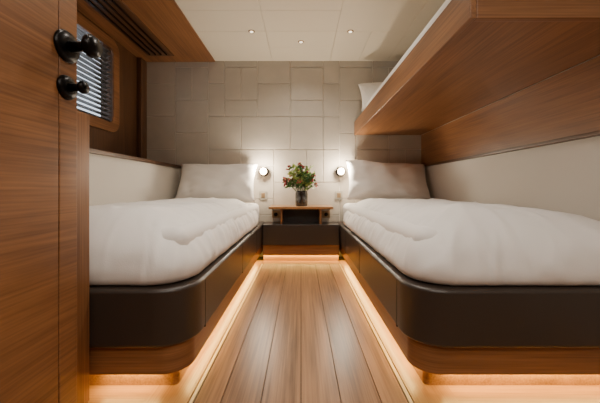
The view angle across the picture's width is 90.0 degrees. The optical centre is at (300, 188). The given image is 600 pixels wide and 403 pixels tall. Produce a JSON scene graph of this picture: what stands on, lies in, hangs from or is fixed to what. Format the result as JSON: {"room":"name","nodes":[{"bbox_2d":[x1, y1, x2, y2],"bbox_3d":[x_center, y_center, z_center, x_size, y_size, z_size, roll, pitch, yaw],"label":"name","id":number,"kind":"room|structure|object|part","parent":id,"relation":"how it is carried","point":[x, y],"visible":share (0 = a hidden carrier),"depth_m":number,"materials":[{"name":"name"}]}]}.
{"room":"yacht cabin","nodes":[
{"label":"yacht cabin","id":0,"kind":"room"},
{"bbox_2d":[77,111,88,402],"bbox_3d":[-1.180,0.228,0.948,0.960,0.945,0.095,0,0,0],"label":"wall","id":1,"kind":"structure","parent":0,"point":[82,119],"depth_m":0.96,"materials":[{"name":"brown wood"}]},
{"bbox_2d":[77,10,136,156],"bbox_3d":[-1.710,-0.330,1.075,0.100,2.180,4.150,0,0,0],"label":"wall","id":2,"kind":"structure","parent":0,"point":[124,140],"depth_m":2.79,"materials":[{"name":"brown wood"}]},
{"bbox_2d":[77,38,102,116],"bbox_3d":[-1.748,-0.900,2.195,0.004,0.660,0.890,0,0,0],"label":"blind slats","id":3,"kind":"object","parent":2,"relation":"attached to","point":[77,38],"visible":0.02,"depth_m":2.49,"materials":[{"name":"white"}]},
{"bbox_2d":[77,28,110,120],"bbox_3d":[-1.689,-0.898,2.195,0.043,0.612,0.870,0,0,0],"label":"blind slats","id":4,"kind":"object","parent":2,"relation":"attached to","point":[80,33],"visible":0.32,"depth_m":2.46,"materials":[{"name":"grey metal"}]},
{"bbox_2d":[77,12,119,131],"bbox_3d":[-1.650,-0.900,2.195,0.020,0.810,1.040,0,0,0],"label":"frame","id":5,"kind":"object","parent":2,"relation":"attached to","point":[113,125],"visible":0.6,"depth_m":2.61,"materials":[{"name":"brown wood"}]},
{"bbox_2d":[137,58,146,158],"bbox_3d":[-1.635,-0.790,3.083,0.050,1.080,0.107,0,0,0],"label":"trim","id":6,"kind":"structure","parent":2,"relation":"attached to","point":[141,63],"depth_m":3.03,"materials":[{"name":"brown wood"}]},
{"bbox_2d":[89,153,179,205],"bbox_3d":[-1.465,0.242,2.068,0.390,0.915,2.137,0,0,0],"label":"wall","id":7,"kind":"structure","parent":0,"point":[111,179],"depth_m":2.20,"materials":[{"name":"beige paint"}]},
{"bbox_2d":[89,148,180,167],"bbox_3d":[-1.456,-0.230,2.068,0.408,0.030,2.137,0,0,0],"label":"trim","id":8,"kind":"structure","parent":7,"relation":"on","point":[91,150],"depth_m":2.19,"materials":[{"name":"brown wood"}]},
{"bbox_2d":[147,61,420,255],"bbox_3d":[-0.195,-0.377,3.196,3.130,2.327,0.109,0,0,0],"label":"wall","id":9,"kind":"structure","parent":0,"point":[272,115],"depth_m":3.14,"materials":[{"name":"beige tile"}]},
{"bbox_2d":[259,191,266,199],"bbox_3d":[-0.395,0.065,3.133,0.080,0.090,0.014,0,0,0],"label":"light switch","id":10,"kind":"object","parent":9,"relation":"attached to","point":[262,194],"visible":1,"depth_m":3.13,"materials":[{"name":"beige plastic"}]},
{"bbox_2d":[260,167,268,175],"bbox_3d":[-0.385,-0.180,3.095,0.096,0.096,0.090,0,0,0],"label":"wall sconce","id":11,"kind":"object","parent":9,"relation":"attached to","point":[264,171],"visible":1,"depth_m":3.06,"materials":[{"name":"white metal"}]},
{"bbox_2d":[260,168,266,174],"bbox_3d":[-0.385,-0.180,3.059,0.068,0.068,0.018,0,0,0],"label":"diffuser","id":12,"kind":"object","parent":11,"relation":"attached to","point":[263,171],"depth_m":3.06,"materials":[{"name":"white"}]},
{"bbox_2d":[272,211,279,217],"bbox_3d":[-0.262,0.265,3.132,0.080,0.070,0.011,0,0,0],"label":"wall socket","id":13,"kind":"object","parent":9,"relation":"attached to","point":[275,214],"visible":1,"depth_m":3.13,"materials":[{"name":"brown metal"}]},
{"bbox_2d":[322,211,329,217],"bbox_3d":[0.262,0.265,3.132,0.080,0.070,0.011,0,0,0],"label":"wall socket","id":14,"kind":"object","parent":9,"relation":"attached to","point":[325,214],"visible":1,"depth_m":3.13,"materials":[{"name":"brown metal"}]},
{"bbox_2d":[335,191,342,199],"bbox_3d":[0.395,0.065,3.133,0.080,0.090,0.014,0,0,0],"label":"light switch","id":15,"kind":"object","parent":9,"relation":"attached to","point":[338,194],"visible":1,"depth_m":3.13,"materials":[{"name":"beige plastic"}]},
{"bbox_2d":[336,167,344,175],"bbox_3d":[0.410,-0.180,3.095,0.096,0.096,0.090,0,0,0],"label":"wall sconce","id":16,"kind":"object","parent":9,"relation":"attached to","point":[340,171],"visible":1,"depth_m":3.06,"materials":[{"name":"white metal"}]},
{"bbox_2d":[338,168,343,174],"bbox_3d":[0.410,-0.180,3.059,0.068,0.068,0.018,0,0,0],"label":"diffuser","id":17,"kind":"object","parent":16,"relation":"attached to","point":[340,171],"depth_m":3.06,"materials":[{"name":"white"}]},
{"bbox_2d":[175,0,445,60],"bbox_3d":[0.185,-1.380,1.075,2.170,0.080,4.150,0,0,0],"label":"ceiling","id":18,"kind":"structure","parent":0,"point":[384,30],"depth_m":2.47,"materials":[{"name":"beige paint"}]},
{"bbox_2d":[77,0,214,61],"bbox_3d":[-1.280,-1.375,1.075,0.760,0.090,4.150,0,0,0],"label":"ceiling soffit","id":19,"kind":"structure","parent":18,"relation":"attached to","point":[165,19],"depth_m":2.50,"materials":[{"name":"brown wood"}]},
{"bbox_2d":[84,0,173,55],"bbox_3d":[-1.390,-1.319,2.240,0.260,0.019,1.480,0,0,0],"label":"ceiling air vent","id":20,"kind":"object","parent":19,"relation":"in","point":[116,12],"depth_m":2.42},
{"bbox_2d":[87,256,599,402],"bbox_3d":[-0.170,0.730,1.075,2.980,0.060,4.150,0,0,0],"label":"floor","id":21,"kind":"structure","parent":0,"point":[300,333],"depth_m":1.22,"materials":[{"name":"brown wood"}]},
{"bbox_2d":[0,0,76,402],"bbox_3d":[-0.680,-0.295,0.417,0.040,1.970,0.935,0,0,0],"label":"door","id":22,"kind":"structure","parent":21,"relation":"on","point":[38,126],"depth_m":0.75,"materials":[{"name":"brown wood"}]},
{"bbox_2d":[56,75,89,99],"bbox_3d":[-0.631,-0.285,0.843,0.058,0.068,0.068,0,0,0],"label":"door knob","id":23,"kind":"object","parent":22,"relation":"attached to","point":[67,88],"depth_m":0.83,"materials":[{"name":"black metal"}]},
{"bbox_3d":[-0.635,-0.285,0.843,0.031,0.024,0.024,0,0,0],"label":"stem","id":24,"kind":"part","parent":23,"relation":"part of","materials":[{"name":"black metal"}]},
{"bbox_3d":[-0.614,-0.285,0.843,0.023,0.036,0.036,0,0,0],"label":"knob","id":25,"kind":"part","parent":23,"relation":"part of","materials":[{"name":"black metal"}]},
{"bbox_2d":[53,29,102,63],"bbox_3d":[-0.616,-0.400,0.843,0.088,0.088,0.088,0,0,0],"label":"door handle","id":26,"kind":"object","parent":22,"relation":"attached to","point":[67,47],"depth_m":0.83,"materials":[{"name":"black metal"}]},
{"bbox_3d":[-0.624,-0.400,0.843,0.052,0.032,0.032,0,0,0],"label":"stem","id":27,"kind":"part","parent":26,"relation":"part of","materials":[{"name":"black metal"}]},
{"bbox_3d":[-0.590,-0.400,0.843,0.035,0.064,0.064,0,0,0],"label":"knob","id":28,"kind":"part","parent":26,"relation":"part of","materials":[{"name":"black metal"}]},
{"bbox_2d":[89,197,264,384],"bbox_3d":[-0.821,0.384,2.068,0.903,0.631,2.136,0,0,0],"label":"bed","id":29,"kind":"object","parent":21,"relation":"on","point":[163,274],"visible":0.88,"depth_m":1.07,"materials":[{"name":"fabric"}]},
{"bbox_2d":[89,197,258,285],"bbox_3d":[-0.825,0.203,1.945,0.895,0.268,1.853,0,0,0],"label":"duvet","id":30,"kind":"object","parent":29,"relation":"on","point":[179,241],"depth_m":1.13,"materials":[{"name":"white fabric"}]},
{"bbox_3d":[-0.817,0.436,2.068,0.893,0.197,2.136,0,0,0],"label":"leather frame","id":31,"kind":"part","parent":29,"relation":"part of","materials":[{"name":"brown leather"}]},
{"bbox_3d":[-0.838,0.238,2.115,0.815,0.187,2.030,0,0,0],"label":"mattress","id":32,"kind":"part","parent":29,"relation":"part of","materials":[{"name":"white fabric"}]},
{"bbox_2d":[175,164,257,201],"bbox_3d":[-0.830,-0.065,2.965,0.780,0.388,0.302,0,0,0],"label":"pillow","id":33,"kind":"object","parent":29,"relation":"on","point":[229,181],"visible":0.94,"depth_m":2.87,"materials":[{"name":"white fabric"}]},
{"bbox_2d":[263,205,338,260],"bbox_3d":[0.000,0.435,2.993,0.732,0.530,0.286,0,0,0],"label":"nightstand","id":34,"kind":"object","parent":21,"relation":"on","point":[300,234],"visible":0.99,"depth_m":2.87,"materials":[{"name":"wood"}]},
{"bbox_2d":[282,162,317,205],"bbox_3d":[-0.004,-0.058,2.981,0.373,0.454,0.244,0,0,0],"label":"flower vase","id":35,"kind":"object","parent":34,"relation":"on","point":[301,178],"visible":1,"depth_m":2.94,"materials":[{"name":"clear glass"}]},
{"bbox_2d":[269,205,332,208],"bbox_3d":[0.000,0.181,2.998,0.620,0.023,0.276,0,0,0],"label":"tabletop","id":36,"kind":"object","parent":34,"relation":"attached to","point":[272,206],"depth_m":2.86,"materials":[{"name":"brown wood"}]},
{"bbox_2d":[189,264,412,402],"bbox_3d":[0.000,0.703,1.876,0.736,0.006,1.872,0,0,0],"label":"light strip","id":37,"kind":"object","parent":21,"relation":"on","point":[195,393],"visible":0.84,"depth_m":1.32,"materials":[{"name":"white"}]},
{"bbox_2d":[337,198,599,384],"bbox_3d":[0.819,0.379,2.068,0.900,0.641,2.136,0,0,0],"label":"bed","id":38,"kind":"object","parent":21,"relation":"on","point":[469,293],"visible":1,"depth_m":1.04,"materials":[{"name":"fabric"}]},
{"bbox_2d":[346,160,430,199],"bbox_3d":[0.855,-0.075,2.952,0.840,0.441,0.329,0,0,0],"label":"pillow","id":39,"kind":"object","parent":38,"relation":"on","point":[367,179],"visible":0.91,"depth_m":2.85,"materials":[{"name":"white fabric"}]},
{"bbox_3d":[0.838,0.238,2.115,0.815,0.187,2.030,0,0,0],"label":"mattress","id":40,"kind":"part","parent":38,"relation":"part of","materials":[{"name":"white fabric"}]},
{"bbox_3d":[0.817,0.436,2.068,0.893,0.197,2.136,0,0,0],"label":"leather frame","id":41,"kind":"part","parent":38,"relation":"part of","materials":[{"name":"brown leather"}]},
{"bbox_2d":[343,198,599,285],"bbox_3d":[0.825,0.198,1.943,0.888,0.278,1.859,0,0,0],"label":"duvet","id":42,"kind":"object","parent":38,"relation":"on","point":[419,242],"depth_m":1.09,"materials":[{"name":"white fabric"}]},
{"bbox_2d":[422,55,599,220],"bbox_3d":[1.320,-0.330,1.075,0.100,2.180,4.150,0,0,0],"label":"wall","id":43,"kind":"structure","parent":0,"point":[564,177],"depth_m":1.65,"materials":[{"name":"beige paint"}]},
{"bbox_2d":[354,0,599,134],"bbox_3d":[0.905,-0.676,2.062,0.698,0.228,2.149,0,0,0],"label":"bunk bed","id":44,"kind":"object","parent":43,"relation":"attached to","point":[472,55],"visible":1,"depth_m":1.32,"materials":[{"name":"brown wood"}]},
{"bbox_2d":[358,82,382,110],"bbox_3d":[0.880,-0.910,2.972,0.600,0.330,0.263,0,0,0],"label":"pillow","id":45,"kind":"object","parent":44,"relation":"on","point":[367,90],"visible":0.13,"depth_m":2.94,"materials":[{"name":"white fabric"}]},
{"bbox_2d":[421,56,599,164],"bbox_3d":[1.263,-0.404,1.069,0.014,0.317,4.137,0,0,0],"label":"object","id":46,"kind":"object","parent":43,"relation":"attached to","point":[567,103],"visible":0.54,"depth_m":1.65,"materials":[{"name":"brown wood"}]},
{"bbox_2d":[425,130,599,166],"bbox_3d":[1.255,-0.234,1.069,0.030,0.019,4.137,0,0,0],"label":"trim","id":47,"kind":"structure","parent":43,"relation":"attached to","point":[595,133],"depth_m":1.63,"materials":[{"name":"brown wood"}]}
]}

